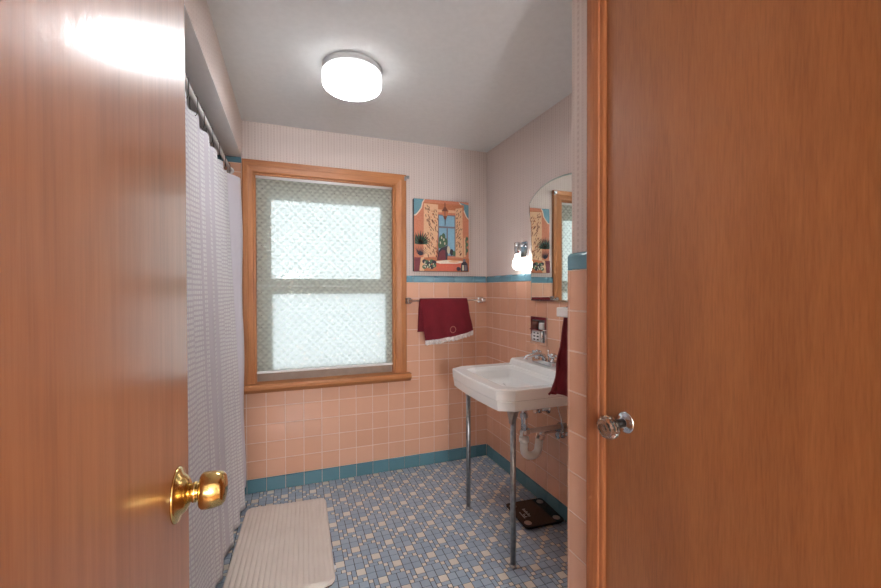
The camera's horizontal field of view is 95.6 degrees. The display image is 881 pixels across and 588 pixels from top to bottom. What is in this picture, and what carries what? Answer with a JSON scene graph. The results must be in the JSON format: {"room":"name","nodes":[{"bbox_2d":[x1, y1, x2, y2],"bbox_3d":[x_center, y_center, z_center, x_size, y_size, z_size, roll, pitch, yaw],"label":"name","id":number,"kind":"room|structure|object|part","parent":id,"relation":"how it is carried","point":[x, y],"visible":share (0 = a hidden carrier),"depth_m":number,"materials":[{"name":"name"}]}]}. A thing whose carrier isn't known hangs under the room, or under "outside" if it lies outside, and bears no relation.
{"room":"bathroom","nodes":[
{"label":"bathroom","id":0,"kind":"room"},
{"bbox_2d":[184,0,241,156],"bbox_3d":[-1.118,0.099,0.989,0.855,2.259,2.722,0,1,-20],"label":"wall","id":1,"kind":"structure","parent":0,"point":[201,82],"depth_m":1.60,"materials":[{"name":"paint"}]},
{"bbox_2d":[185,76,233,173],"bbox_3d":[-0.969,-0.726,1.627,0.040,0.040,1.594,0,1,-20],"label":"shower rod","id":2,"kind":"object","parent":1,"relation":"attached to","point":[230,170],"visible":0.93,"depth_m":1.68,"materials":[{"name":"chrome metal"}]},
{"bbox_2d":[189,92,197,115],"bbox_3d":[-0.914,-0.702,1.479,0.028,0.090,0.011,0,1,-20],"label":"curtain hook","id":3,"kind":"object","parent":2,"relation":"hanging from","point":[194,92],"visible":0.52,"depth_m":1.48,"materials":[{"name":"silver metal"}]},
{"bbox_3d":[-1.084,-0.707,1.934,0.028,0.090,0.011,0,1,-20],"label":"curtain hook","id":4,"kind":"object","parent":2,"relation":"hanging from","visible":0},
{"bbox_2d":[185,92,245,587],"bbox_3d":[-0.906,0.266,1.585,0.093,1.888,1.398,0,1,-20],"label":"shower curtain","id":5,"kind":"object","parent":4,"relation":"hanging from","point":[214,412],"visible":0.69,"depth_m":1.66,"materials":[{"name":"white fabric"}]},
{"bbox_3d":[-1.207,-0.710,2.264,0.028,0.090,0.011,0,1,-20],"label":"curtain hook","id":6,"kind":"object","parent":2,"relation":"hanging from","visible":0},
{"bbox_2d":[227,173,245,486],"bbox_3d":[-0.998,0.238,1.648,0.100,1.823,1.480,0,1,-16],"label":"liner","id":7,"kind":"object","parent":6,"relation":"hanging from","point":[233,182],"visible":0.07,"depth_m":2.31,"materials":[{"name":"white fabric"}]},
{"bbox_2d":[217,120,486,479],"bbox_3d":[-0.791,0.082,2.631,2.617,2.259,0.146,0,1,-20],"label":"wall","id":8,"kind":"structure","parent":0,"point":[294,431],"depth_m":2.73,"materials":[{"name":"tile"}]},
{"bbox_2d":[217,155,241,162],"bbox_3d":[-1.547,-0.801,2.266,0.754,0.036,0.012,0,1,-20],"label":"trim","id":9,"kind":"structure","parent":8,"relation":"attached to","point":[229,158],"depth_m":2.38,"materials":[{"name":"blue tile"}]},
{"bbox_2d":[242,158,411,394],"bbox_3d":[-0.724,-0.108,2.624,1.050,1.413,0.198,0,1,-20],"label":"window","id":10,"kind":"structure","parent":8,"relation":"in","point":[254,383],"depth_m":2.58,"materials":[{"name":"brown wood"}]},
{"bbox_3d":[-0.757,-0.391,2.667,0.853,0.674,0.030,0,1,-20],"label":"sash","id":11,"kind":"part","parent":10,"relation":"part of","materials":[{"name":"white glass"}]},
{"bbox_2d":[256,175,392,373],"bbox_3d":[-0.732,-0.122,2.602,0.852,1.223,0.023,0,1,-20],"label":"curtain","id":12,"kind":"object","parent":10,"relation":"attached to","point":[272,279],"visible":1,"depth_m":2.59,"materials":[{"name":"fabric"}]},
{"bbox_3d":[-0.743,0.245,2.640,0.853,0.593,0.031,0,1,-20],"label":"sash","id":13,"kind":"part","parent":10,"relation":"part of","materials":[{"name":"white glass"}]},
{"bbox_3d":[-0.720,0.237,2.648,0.728,0.481,0.004,0,1,-20],"label":"pane","id":14,"kind":"part","parent":10,"relation":"part of","materials":[{"name":"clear glass"}]},
{"bbox_2d":[245,444,485,493],"bbox_3d":[-0.455,1.168,2.692,1.697,0.084,0.012,0,1,-20],"label":"baseboard","id":15,"kind":"structure","parent":8,"relation":"attached to","point":[346,471],"depth_m":2.65,"materials":[{"name":"teal tile"}]},
{"bbox_2d":[412,198,468,271],"bbox_3d":[0.007,-0.410,2.832,0.414,0.502,0.044,0,1,-20],"label":"canvas painting","id":16,"kind":"object","parent":8,"relation":"attached to","point":[440,228],"visible":1,"depth_m":2.81,"materials":[{"name":"paint"}]},
{"bbox_2d":[405,297,485,303],"bbox_3d":[0.044,0.045,2.826,0.596,0.044,0.072,0,1,-20],"label":"towel bar","id":17,"kind":"object","parent":8,"relation":"attached to","point":[479,299],"visible":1,"depth_m":2.86,"materials":[{"name":"silver metal"}]},
{"bbox_2d":[417,298,472,344],"bbox_3d":[0.043,0.189,2.790,0.409,0.320,0.057,0,1,-20],"label":"hand towel","id":18,"kind":"object","parent":17,"relation":"hanging from","point":[441,320],"visible":1,"depth_m":2.78,"materials":[{"name":"red fabric"}]},
{"bbox_3d":[0.052,0.045,2.803,0.528,0.011,0.011,0,1,-20],"label":"rail","id":19,"kind":"part","parent":17,"relation":"part of","materials":[{"name":"silver metal"}]},
{"bbox_2d":[406,276,485,282],"bbox_3d":[0.050,-0.106,2.869,0.614,0.047,0.012,0,1,-20],"label":"trim","id":20,"kind":"structure","parent":8,"relation":"attached to","point":[436,279],"depth_m":2.87,"materials":[{"name":"blue tile"}]},
{"bbox_2d":[206,0,571,152],"bbox_3d":[-0.295,-1.085,1.283,2.617,0.100,2.958,0,1,-20],"label":"ceiling","id":21,"kind":"structure","parent":0,"point":[458,74],"depth_m":1.78,"materials":[{"name":"paint"}]},
{"bbox_2d":[321,51,382,100],"bbox_3d":[-0.406,-0.987,1.837,0.272,0.106,0.272,0,1,-20],"label":"ceiling lamp","id":22,"kind":"object","parent":21,"relation":"attached to","point":[346,75],"visible":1,"depth_m":1.75,"materials":[{"name":"white glass"}]},
{"bbox_2d":[215,455,566,587],"bbox_3d":[-0.295,1.284,1.294,2.597,0.120,2.938,0,1,-20],"label":"floor","id":23,"kind":"structure","parent":0,"point":[412,527],"depth_m":2.03,"materials":[{"name":"blue tile"}]},
{"bbox_2d":[222,498,335,587],"bbox_3d":[-0.771,1.205,1.950,0.460,0.025,0.771,0,1,-20],"label":"bath mat","id":24,"kind":"object","parent":23,"relation":"on","point":[286,545],"visible":1,"depth_m":1.89,"materials":[{"name":"beige fabric"}]},
{"bbox_2d":[452,356,567,568],"bbox_3d":[0.396,0.795,2.074,0.538,0.838,0.595,0,1,-20],"label":"basin","id":25,"kind":"object","parent":23,"relation":"on","point":[518,385],"visible":0.83,"depth_m":1.92,"materials":[{"name":"white ceramic"}]},
{"bbox_3d":[0.157,0.883,2.255,0.032,0.660,0.032,0,1,-20],"label":"leg","id":26,"kind":"part","parent":25,"relation":"part of","materials":[{"name":"metal"}]},
{"bbox_3d":[0.323,0.887,1.778,0.032,0.660,0.032,0,1,-20],"label":"leg","id":27,"kind":"part","parent":25,"relation":"part of","materials":[{"name":"metal"}]},
{"bbox_2d":[523,350,556,366],"bbox_3d":[0.548,0.338,2.129,0.167,0.076,0.180,0,1,32],"label":"faucet","id":28,"kind":"object","parent":25,"relation":"on","point":[537,356],"visible":0.92,"depth_m":2.11,"materials":[{"name":"silver metal"}]},
{"bbox_3d":[0.503,0.335,2.125,0.147,0.051,0.028,0,1,-20],"label":"spout","id":29,"kind":"part","parent":28,"relation":"part of","materials":[{"name":"silver metal"}]},
{"bbox_3d":[0.559,0.364,2.146,0.048,0.022,0.196,0,1,-20],"label":"plate","id":30,"kind":"part","parent":28,"relation":"part of","materials":[{"name":"silver metal"}]},
{"bbox_2d":[519,411,561,459],"bbox_3d":[0.530,0.690,2.115,0.256,0.357,0.063,0,1,-20],"label":"trap","id":31,"kind":"object","parent":25,"relation":"attached to","point":[523,439],"visible":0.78,"depth_m":2.08,"materials":[{"name":"silver metal"}]},
{"bbox_3d":[0.577,0.734,2.133,0.156,0.078,0.063,0,1,-20],"label":"wall arm","id":32,"kind":"part","parent":31,"relation":"part of","materials":[{"name":"silver metal"}]},
{"bbox_2d":[506,498,563,528],"bbox_3d":[0.512,1.202,2.188,0.232,0.022,0.240,0,1,-17],"label":"bathroom scale","id":33,"kind":"object","parent":23,"relation":"on","point":[531,513],"visible":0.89,"depth_m":2.16,"materials":[{"name":"black glass"}]},
{"bbox_2d":[486,93,571,505],"bbox_3d":[0.724,0.083,2.133,0.126,2.259,1.868,0,1,-20],"label":"wall","id":34,"kind":"structure","parent":0,"point":[540,152],"depth_m":2.52,"materials":[{"name":"tile"}]},
{"bbox_2d":[486,273,530,282],"bbox_3d":[0.651,-0.100,2.156,0.012,0.047,1.742,0,1,-20],"label":"trim","id":35,"kind":"structure","parent":34,"relation":"attached to","point":[517,277],"depth_m":2.65,"materials":[{"name":"blue tile"}]},
{"bbox_2d":[512,241,527,269],"bbox_3d":[0.487,-0.237,2.480,0.091,0.177,0.074,0,1,-20],"label":"vanity light","id":36,"kind":"object","parent":34,"relation":"attached to","point":[521,248],"visible":1,"depth_m":2.46,"materials":[{"name":"white glass"}]},
{"bbox_3d":[0.477,-0.198,2.471,0.065,0.099,0.065,0,1,-20],"label":"bulb","id":37,"kind":"part","parent":36,"relation":"part of","materials":[{"name":"white glass"}]},
{"bbox_2d":[514,242,524,253],"bbox_3d":[0.490,-0.283,2.475,0.070,0.075,0.042,0,1,-20],"label":"socket","id":38,"kind":"object","parent":36,"relation":"attached to","point":[519,248],"depth_m":2.46,"materials":[{"name":"silver metal"}]},
{"bbox_3d":[0.525,-0.278,2.496,0.010,0.095,0.070,0,1,-20],"label":"plate","id":39,"kind":"part","parent":36,"relation":"part of","materials":[{"name":"silver metal"}]},
{"bbox_2d":[487,444,566,521],"bbox_3d":[0.654,1.170,2.169,0.012,0.084,1.742,0,1,-20],"label":"baseboard","id":40,"kind":"structure","parent":34,"relation":"attached to","point":[522,478],"depth_m":2.43,"materials":[{"name":"teal tile"}]},
{"bbox_2d":[530,316,546,345],"bbox_3d":[0.572,0.216,2.339,0.036,0.162,0.158,0,1,-20],"label":"toothbrush holder","id":41,"kind":"object","parent":34,"relation":"attached to","point":[538,336],"visible":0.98,"depth_m":2.32,"materials":[{"name":"silver metal"}]},
{"bbox_2d":[532,321,538,328],"bbox_3d":[0.560,0.182,2.361,0.044,0.045,0.044,0,1,-20],"label":"cup","id":42,"kind":"object","parent":41,"relation":"on","point":[535,324],"visible":1,"depth_m":2.34,"materials":[{"name":"red plastic"}]},
{"bbox_3d":[0.572,0.247,2.357,0.022,0.064,0.084,0,1,-20],"label":"slotted plate","id":43,"kind":"part","parent":41,"relation":"part of","materials":[{"name":"white plastic"}]},
{"bbox_2d":[539,323,543,329],"bbox_3d":[0.587,0.186,2.308,0.022,0.038,0.038,0,1,-20],"label":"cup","id":44,"kind":"object","parent":41,"relation":"on","point":[541,325],"visible":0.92,"depth_m":2.29,"materials":[{"name":"white ceramic"}]},
{"bbox_3d":[0.585,0.246,2.296,0.018,0.067,0.018,0,1,-20],"label":"grab post","id":45,"kind":"part","parent":41,"relation":"part of","materials":[{"name":"silver metal"}]},
{"bbox_2d":[533,408,550,413],"bbox_3d":[0.566,0.595,2.250,0.093,0.167,0.052,0,1,-20],"label":"shutoff valve","id":46,"kind":"object","parent":34,"relation":"attached to","point":[548,410],"visible":0.55,"depth_m":2.24,"materials":[{"name":"silver metal"}]},
{"bbox_2d":[523,413,567,434],"bbox_3d":[0.543,0.663,2.078,0.258,0.106,0.046,0,1,-20],"label":"pipe","id":47,"kind":"object","parent":34,"relation":"attached to","point":[526,430],"visible":1,"depth_m":2.05,"materials":[{"name":"silver metal"}]},
{"bbox_2d":[529,173,571,301],"bbox_3d":[0.636,-0.295,2.158,0.011,0.671,0.550,0,1,-20],"label":"mirror","id":48,"kind":"object","parent":34,"relation":"attached to","point":[550,208],"visible":0.59,"depth_m":2.20,"materials":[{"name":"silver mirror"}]},
{"bbox_2d":[555,407,567,438],"bbox_3d":[0.635,0.631,2.065,0.093,0.237,0.066,0,1,-20],"label":"shutoff valve","id":49,"kind":"object","parent":34,"relation":"attached to","point":[562,433],"visible":0.56,"depth_m":2.05,"materials":[{"name":"silver metal"}]},
{"bbox_3d":[0.610,0.724,2.049,0.030,0.038,0.038,0,1,-20],"label":"handle","id":50,"kind":"part","parent":49,"relation":"part of","materials":[{"name":"silver metal"}]},
{"bbox_2d":[557,307,567,317],"bbox_3d":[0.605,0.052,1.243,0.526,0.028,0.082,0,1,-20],"label":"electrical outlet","id":51,"kind":"object","parent":34,"relation":"attached to","point":[561,311],"visible":0.26,"depth_m":1.16,"materials":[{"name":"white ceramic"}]},
{"bbox_2d":[548,306,567,396],"bbox_3d":[0.509,0.203,1.275,0.337,0.335,0.112,0,1,-20],"label":"hand towel","id":52,"kind":"object","parent":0,"point":[560,384],"visible":0.18,"depth_m":1.22,"materials":[{"name":"red fabric"}]},
{"bbox_2d":[572,0,586,269],"bbox_3d":[0.831,0.097,0.768,0.649,2.259,0.947,0,1,-20],"label":"wall","id":53,"kind":"structure","parent":0,"point":[579,7],"depth_m":1.06,"materials":[{"name":"paint"}]},
{"bbox_2d":[567,269,586,587],"bbox_3d":[0.674,0.590,1.175,0.657,1.313,0.101,0,1,-20],"label":"wainscot","id":54,"kind":"object","parent":53,"relation":"attached to","point":[577,279],"depth_m":1.06,"materials":[{"name":"pink tile"}]},
{"bbox_2d":[568,251,586,269],"bbox_3d":[0.667,-0.090,1.166,0.647,0.046,0.101,0,1,-20],"label":"trim","id":55,"kind":"structure","parent":53,"relation":"attached to","point":[578,260],"depth_m":1.06,"materials":[{"name":"blue tile"}]},
{"bbox_2d":[586,0,880,587],"bbox_3d":[0.496,0.171,0.659,0.103,2.115,0.736,0,1,-20],"label":"door","id":56,"kind":"structure","parent":53,"relation":"in","point":[733,358],"depth_m":0.68,"materials":[{"name":"wood"}]},
{"bbox_3d":[0.388,0.168,0.986,0.030,2.115,0.049,0,1,-20],"label":"casing","id":57,"kind":"part","parent":56,"relation":"part of","materials":[{"name":"brown wood"}]},
{"bbox_3d":[0.416,0.292,0.906,0.010,0.049,0.049,0,1,-20],"label":"knob","id":58,"kind":"part","parent":56,"relation":"part of","materials":[{"name":"silver metal"}]},
{"bbox_3d":[0.293,0.106,-0.002,1.297,2.259,0.120,0,1,-20],"label":"wall","id":59,"kind":"structure","parent":0,"visible":0},
{"bbox_2d":[0,0,227,587],"bbox_3d":[-0.230,0.212,0.247,0.096,2.025,0.703,0,1,-20],"label":"door","id":60,"kind":"structure","parent":59,"relation":"in","point":[97,490],"depth_m":0.30,"materials":[{"name":"orange wood"}]},
{"bbox_3d":[-0.334,0.260,0.520,0.016,0.069,0.069,0,1,-20],"label":"knob","id":61,"kind":"part","parent":60,"relation":"part of","materials":[{"name":"gold metal"}]}
]}

